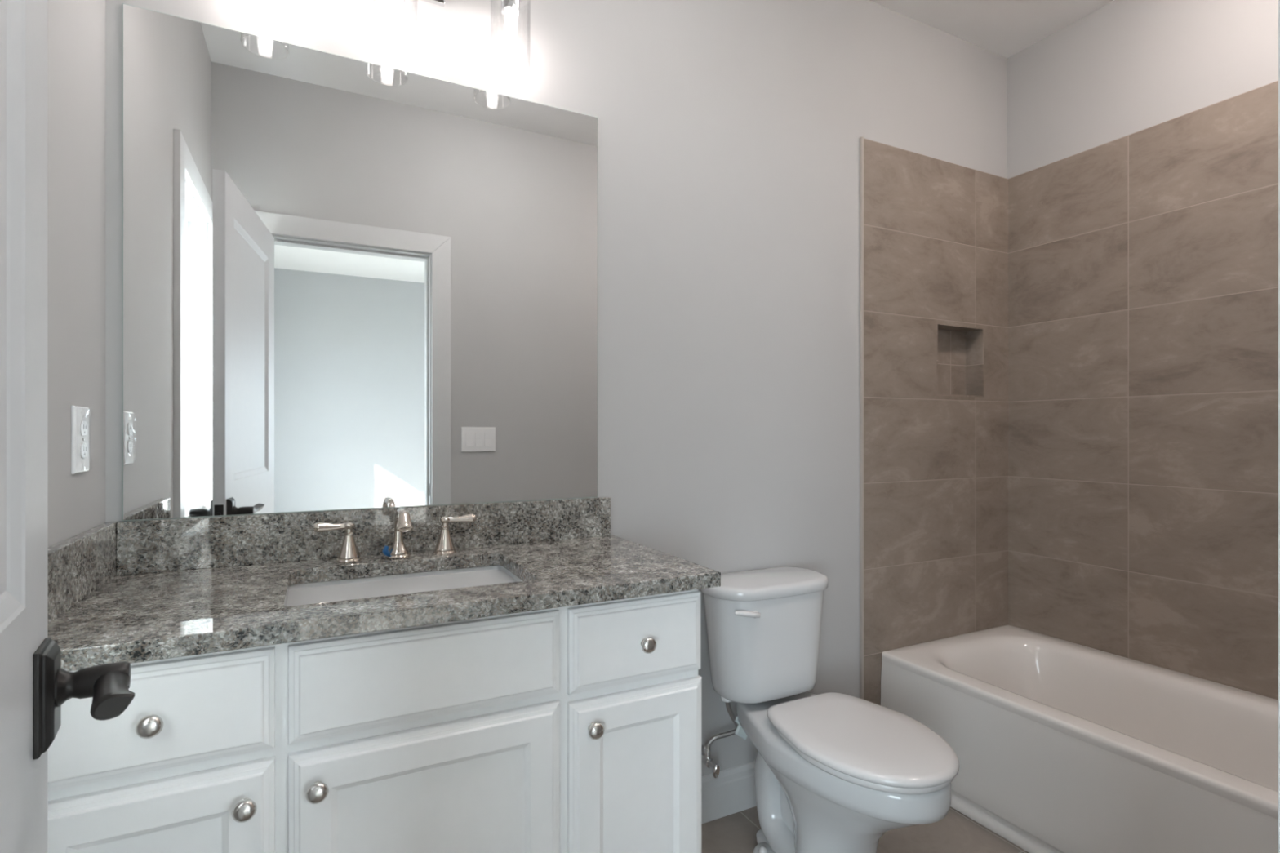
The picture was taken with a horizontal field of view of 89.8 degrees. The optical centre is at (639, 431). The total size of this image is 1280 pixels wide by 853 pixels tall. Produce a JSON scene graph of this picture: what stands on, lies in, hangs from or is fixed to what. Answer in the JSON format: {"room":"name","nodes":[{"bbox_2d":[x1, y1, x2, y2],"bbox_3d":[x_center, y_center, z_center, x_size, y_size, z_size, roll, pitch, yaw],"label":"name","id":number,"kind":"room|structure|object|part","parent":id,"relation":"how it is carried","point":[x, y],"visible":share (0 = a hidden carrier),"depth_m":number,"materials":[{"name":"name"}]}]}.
{"room":"bathroom","nodes":[
{"label":"bathroom","id":0,"kind":"room"},
{"bbox_2d":[47,0,105,547],"bbox_3d":[-0.779,-0.142,0.557,0.120,2.792,1.644,0,0,-27],"label":"wall","id":1,"kind":"structure","parent":0,"point":[76,28],"depth_m":1.14,"materials":[{"name":"beige paint"}]},
{"bbox_2d":[0,0,134,852],"bbox_3d":[-0.462,0.173,0.347,0.203,2.018,0.775,0,0,-27],"label":"door","id":2,"kind":"structure","parent":1,"relation":"in","point":[34,686],"depth_m":0.60,"materials":[{"name":"white paint"}]},
{"bbox_3d":[-0.603,0.268,0.654,0.014,0.103,0.062,0,0,-35],"label":"handle","id":3,"kind":"part","parent":2,"relation":"part of","materials":[{"name":"black metal"}]},
{"bbox_3d":[-0.532,0.263,0.648,0.033,0.030,0.119,0,0,-39],"label":"lever","id":4,"kind":"part","parent":2,"relation":"part of","materials":[{"name":"black metal"}]},
{"bbox_2d":[71,405,88,474],"bbox_3d":[-1.014,0.014,1.169,0.013,0.121,0.078,0,0,-27],"label":"wall outlet","id":5,"kind":"object","parent":1,"relation":"attached to","point":[79,415],"visible":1,"depth_m":1.15,"materials":[{"name":"white plastic"}]},
{"bbox_2d":[80,421,87,435],"bbox_3d":[-1.014,-0.006,1.169,0.004,0.027,0.035,0,0,-27],"label":"receptacle","id":6,"kind":"object","parent":5,"relation":"attached to","point":[83,424],"depth_m":1.16,"materials":[{"name":"grey plastic"}]},
{"bbox_2d":[80,443,87,457],"bbox_3d":[-1.014,0.034,1.169,0.004,0.027,0.035,0,0,-27],"label":"receptacle","id":7,"kind":"object","parent":5,"relation":"attached to","point":[83,446],"depth_m":1.16,"materials":[{"name":"grey plastic"}]},
{"bbox_2d":[105,0,1007,776],"bbox_3d":[0.180,-0.142,2.033,3.166,2.792,0.120,0,0,-27],"label":"wall","id":8,"kind":"structure","parent":0,"point":[730,132],"depth_m":1.99,"materials":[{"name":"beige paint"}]},
{"bbox_2d":[122,3,597,520],"bbox_3d":[-0.595,-0.350,1.569,1.065,1.070,0.005,0,0,-27],"label":"wall mirror","id":9,"kind":"object","parent":8,"relation":"attached to","point":[348,283],"visible":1,"depth_m":1.51,"materials":[{"name":"clear glass"}]},
{"bbox_2d":[116,497,610,575],"bbox_3d":[-0.580,0.239,1.567,1.104,0.108,0.020,0,0,-27],"label":"backsplash","id":10,"kind":"structure","parent":8,"relation":"attached to","point":[153,545],"depth_m":1.48,"materials":[{"name":"stone"}]},
{"bbox_2d":[421,0,444,6],"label":"vanity light","id":11,"kind":"object","parent":8,"relation":"attached to","point":[440,2],"depth_m":1.60,"materials":[{"name":"silver metal"}]},
{"bbox_3d":[-0.603,-1.131,1.554,0.252,0.116,0.023,0,0,-27],"label":"plate","id":12,"kind":"part","parent":11,"relation":"part of","materials":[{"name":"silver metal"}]},
{"bbox_2d":[501,0,523,63],"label":"vanity light","id":13,"kind":"object","parent":8,"relation":"attached to","point":[510,10],"depth_m":1.59,"materials":[{"name":"white glass"}]},
{"bbox_2d":[489,0,528,72],"bbox_3d":[-0.322,-1.010,1.599,0.100,0.198,0.100,0,0,-27],"label":"shade","id":14,"kind":"object","parent":13,"relation":"attached to","point":[510,9],"depth_m":1.59,"materials":[{"name":"clear glass"}]},
{"bbox_2d":[701,695,747,777],"bbox_3d":[0.246,0.896,1.938,0.152,0.243,0.107,0,0,-27],"label":"supply valve","id":15,"kind":"object","parent":8,"relation":"attached to","point":[706,760],"visible":0.82,"depth_m":1.92,"materials":[{"name":"silver metal"}]},
{"bbox_3d":[0.223,0.994,1.882,0.015,0.042,0.024,0,0,44],"label":"valve handle","id":16,"kind":"part","parent":15,"relation":"part of","materials":[{"name":"silver metal"}]},
{"bbox_2d":[701,760,756,823],"bbox_3d":[0.340,1.126,2.039,0.981,0.136,0.014,0,0,-27],"label":"baseboard","id":17,"kind":"structure","parent":8,"relation":"attached to","point":[733,791],"depth_m":2.00,"materials":[{"name":"white paint"}]},
{"bbox_2d":[859,136,863,699],"bbox_3d":[0.782,0.078,2.264,0.009,2.232,0.013,0,0,-27],"label":"trim","id":18,"kind":"structure","parent":8,"relation":"attached to","point":[861,139],"depth_m":2.26,"materials":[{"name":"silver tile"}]},
{"bbox_2d":[863,137,1008,705],"bbox_3d":[1.150,0.080,2.452,0.818,2.230,0.010,0,0,-27],"label":"tiled wall","id":19,"kind":"structure","parent":8,"relation":"attached to","point":[935,231],"depth_m":2.41,"materials":[{"name":"tile"}]},
{"bbox_2d":[936,322,983,397],"bbox_3d":[1.229,-0.275,2.535,0.276,0.277,0.087,0,0,-27],"label":"tile niche","id":20,"kind":"object","parent":19,"relation":"in","point":[959,348],"visible":0.56,"depth_m":2.58,"materials":[{"name":"tile"}]},
{"label":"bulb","id":21,"kind":"object","parent":8,"relation":"attached to","visible":0},
{"bbox_2d":[371,0,417,48],"bbox_3d":[-0.563,-1.010,1.476,0.100,0.198,0.100,0,0,-27],"label":"shade","id":22,"kind":"object","parent":21,"relation":"attached to","point":[394,6],"depth_m":1.47,"materials":[{"name":"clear glass"}]},
{"bbox_2d":[701,806,1028,852],"bbox_3d":[0.577,1.224,1.230,2.946,0.060,1.671,0,0,-27],"label":"floor","id":23,"kind":"structure","parent":0,"point":[735,833],"depth_m":1.89,"materials":[{"name":"tile"}]},
{"bbox_2d":[47,589,701,852],"bbox_3d":[-0.474,0.759,1.317,1.106,0.870,0.560,0,0,-27],"label":"vanity cabinet","id":24,"kind":"object","parent":23,"relation":"on","point":[577,728],"visible":0.98,"depth_m":1.08,"materials":[{"name":"white paint"}]},
{"bbox_3d":[-0.693,0.415,0.907,0.032,0.032,0.027,0,0,-27],"label":"knob","id":25,"kind":"part","parent":24,"relation":"part of","materials":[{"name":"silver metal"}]},
{"bbox_3d":[-0.704,0.414,0.927,0.308,0.154,0.019,0,0,-27],"label":"drawer","id":26,"kind":"part","parent":24,"relation":"part of","materials":[{"name":"white paint"}]},
{"bbox_3d":[-0.704,0.793,0.927,0.308,0.572,0.019,0,0,-27],"label":"door","id":27,"kind":"part","parent":24,"relation":"part of","materials":[{"name":"white paint"}]},
{"bbox_3d":[-0.591,0.564,0.959,0.032,0.032,0.027,0,0,-27],"label":"knob","id":28,"kind":"part","parent":24,"relation":"part of","materials":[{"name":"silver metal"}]},
{"bbox_3d":[-0.504,0.562,1.003,0.032,0.032,0.027,0,0,-27],"label":"knob","id":29,"kind":"part","parent":24,"relation":"part of","materials":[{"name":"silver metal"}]},
{"bbox_2d":[47,497,720,671],"bbox_3d":[-0.463,0.254,1.329,1.140,0.139,0.551,0,0,-27],"label":"countertop","id":30,"kind":"structure","parent":24,"relation":"on","point":[136,591],"depth_m":1.30,"materials":[{"name":"grey stone"}]},
{"bbox_2d":[313,507,475,563],"bbox_3d":[-0.544,0.233,1.460,0.355,0.120,0.168,0,0,-27],"label":"widespread faucet","id":31,"kind":"object","parent":30,"relation":"on","point":[348,553],"visible":1,"depth_m":1.48,"materials":[{"name":"silver metal"}]},
{"bbox_3d":[-0.692,0.212,1.436,0.068,0.022,0.022,0,0,-33],"label":"lever","id":32,"kind":"part","parent":31,"relation":"part of","materials":[{"name":"silver metal"}]},
{"bbox_3d":[-0.661,0.249,1.457,0.054,0.088,0.054,0,0,-27],"label":"handle","id":33,"kind":"part","parent":31,"relation":"part of","materials":[{"name":"silver metal"}]},
{"bbox_3d":[-0.548,0.233,1.469,0.052,0.120,0.133,0,0,-27],"label":"spout","id":34,"kind":"part","parent":31,"relation":"part of","materials":[{"name":"silver metal"}]},
{"bbox_3d":[-0.472,0.249,1.553,0.054,0.088,0.054,0,0,-27],"label":"handle","id":35,"kind":"part","parent":31,"relation":"part of","materials":[{"name":"silver metal"}]},
{"bbox_3d":[-0.436,0.212,1.565,0.068,0.022,0.022,0,0,-19],"label":"lever","id":36,"kind":"part","parent":31,"relation":"part of","materials":[{"name":"silver metal"}]},
{"bbox_2d":[286,565,522,605],"bbox_3d":[-0.469,0.397,1.317,0.508,0.145,0.367,0,0,-27],"label":"undermount sink","id":37,"kind":"object","parent":30,"relation":"in","point":[306,593],"visible":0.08,"depth_m":1.40,"materials":[{"name":"grey ceramic"}]},
{"bbox_3d":[-0.351,0.414,1.107,0.448,0.154,0.019,0,0,-27],"label":"false drawer","id":38,"kind":"part","parent":24,"relation":"part of","materials":[{"name":"white paint"}]},
{"bbox_3d":[-0.351,0.793,1.107,0.448,0.572,0.019,0,0,-27],"label":"door","id":39,"kind":"part","parent":24,"relation":"part of","materials":[{"name":"white paint"}]},
{"bbox_3d":[-0.084,0.565,1.216,0.032,0.032,0.027,0,0,-27],"label":"knob","id":40,"kind":"part","parent":24,"relation":"part of","materials":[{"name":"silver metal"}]},
{"bbox_3d":[-0.003,0.418,1.283,0.295,0.162,0.019,0,0,-27],"label":"drawer","id":41,"kind":"part","parent":24,"relation":"part of","materials":[{"name":"white paint"}]},
{"bbox_3d":[-0.002,0.798,1.283,0.297,0.563,0.019,0,0,-27],"label":"door","id":42,"kind":"part","parent":24,"relation":"part of","materials":[{"name":"white paint"}]},
{"bbox_3d":[0.016,0.420,1.266,0.032,0.032,0.027,0,0,-27],"label":"knob","id":43,"kind":"part","parent":24,"relation":"part of","materials":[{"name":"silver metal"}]},
{"bbox_2d":[699,567,959,852],"bbox_3d":[0.491,0.823,1.715,0.414,0.772,0.709,0,0,-27],"label":"toilet","id":44,"kind":"object","parent":23,"relation":"on","point":[834,772],"visible":0.98,"depth_m":1.69,"materials":[{"name":"white ceramic"}]},
{"bbox_3d":[0.300,0.510,1.787,0.078,0.028,0.038,0,0,-27],"label":"flush lever","id":45,"kind":"part","parent":44,"relation":"part of","materials":[{"name":"white plastic"}]},
{"bbox_3d":[0.381,0.624,1.932,0.394,0.303,0.206,0,0,-27],"label":"tank","id":46,"kind":"part","parent":44,"relation":"part of","materials":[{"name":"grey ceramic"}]},
{"bbox_3d":[0.381,0.455,1.931,0.414,0.035,0.223,0,0,-27],"label":"tank lid","id":47,"kind":"part","parent":44,"relation":"part of","materials":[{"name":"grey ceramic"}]},
{"bbox_3d":[0.559,0.762,1.616,0.368,0.026,0.472,0,0,-27],"label":"seat lid","id":48,"kind":"part","parent":44,"relation":"part of","materials":[{"name":"white plastic"}]},
{"bbox_3d":[0.561,0.785,1.614,0.350,0.018,0.444,0,0,-27],"label":"seat","id":49,"kind":"part","parent":44,"relation":"part of","materials":[{"name":"white plastic"}]},
{"bbox_2d":[880,624,1278,852],"bbox_3d":[1.524,0.992,1.788,0.729,0.405,1.511,0,0,-27],"label":"bathtub","id":50,"kind":"object","parent":23,"relation":"on","point":[1060,745],"visible":0.99,"depth_m":1.89,"materials":[{"name":"white ceramic"}]},
{"bbox_2d":[868,0,1115,57],"bbox_3d":[0.541,-1.587,1.322,3.166,0.100,1.714,0,0,-27],"label":"ceiling","id":51,"kind":"structure","parent":0,"point":[1003,28],"depth_m":2.38,"materials":[{"name":"paint"}]},
{"bbox_2d":[1007,0,1278,178],"bbox_3d":[1.938,-0.142,1.935,0.120,2.792,1.644,0,0,-27],"label":"wall","id":52,"kind":"structure","parent":0,"point":[1125,68],"depth_m":2.25,"materials":[{"name":"beige paint"}]},
{"bbox_2d":[1008,80,1278,699],"bbox_3d":[1.855,0.080,1.955,0.010,2.230,1.514,0,0,-27],"label":"tiled wall","id":53,"kind":"structure","parent":52,"relation":"attached to","point":[1143,265],"depth_m":2.18,"materials":[{"name":"tile"}]},
{"bbox_3d":[0.924,-0.142,0.567,2.926,2.792,0.120,0,0,-27],"label":"wall","id":54,"kind":"structure","parent":0,"visible":0},
{"bbox_2d":[1278,0,1279,852],"bbox_3d":[0.044,0.128,0.197,0.918,2.132,0.018,0,0,-27],"label":"trim","id":55,"kind":"structure","parent":54,"relation":"attached to","point":[1278,0],"depth_m":0.37,"materials":[{"name":"white paint"}]}
]}

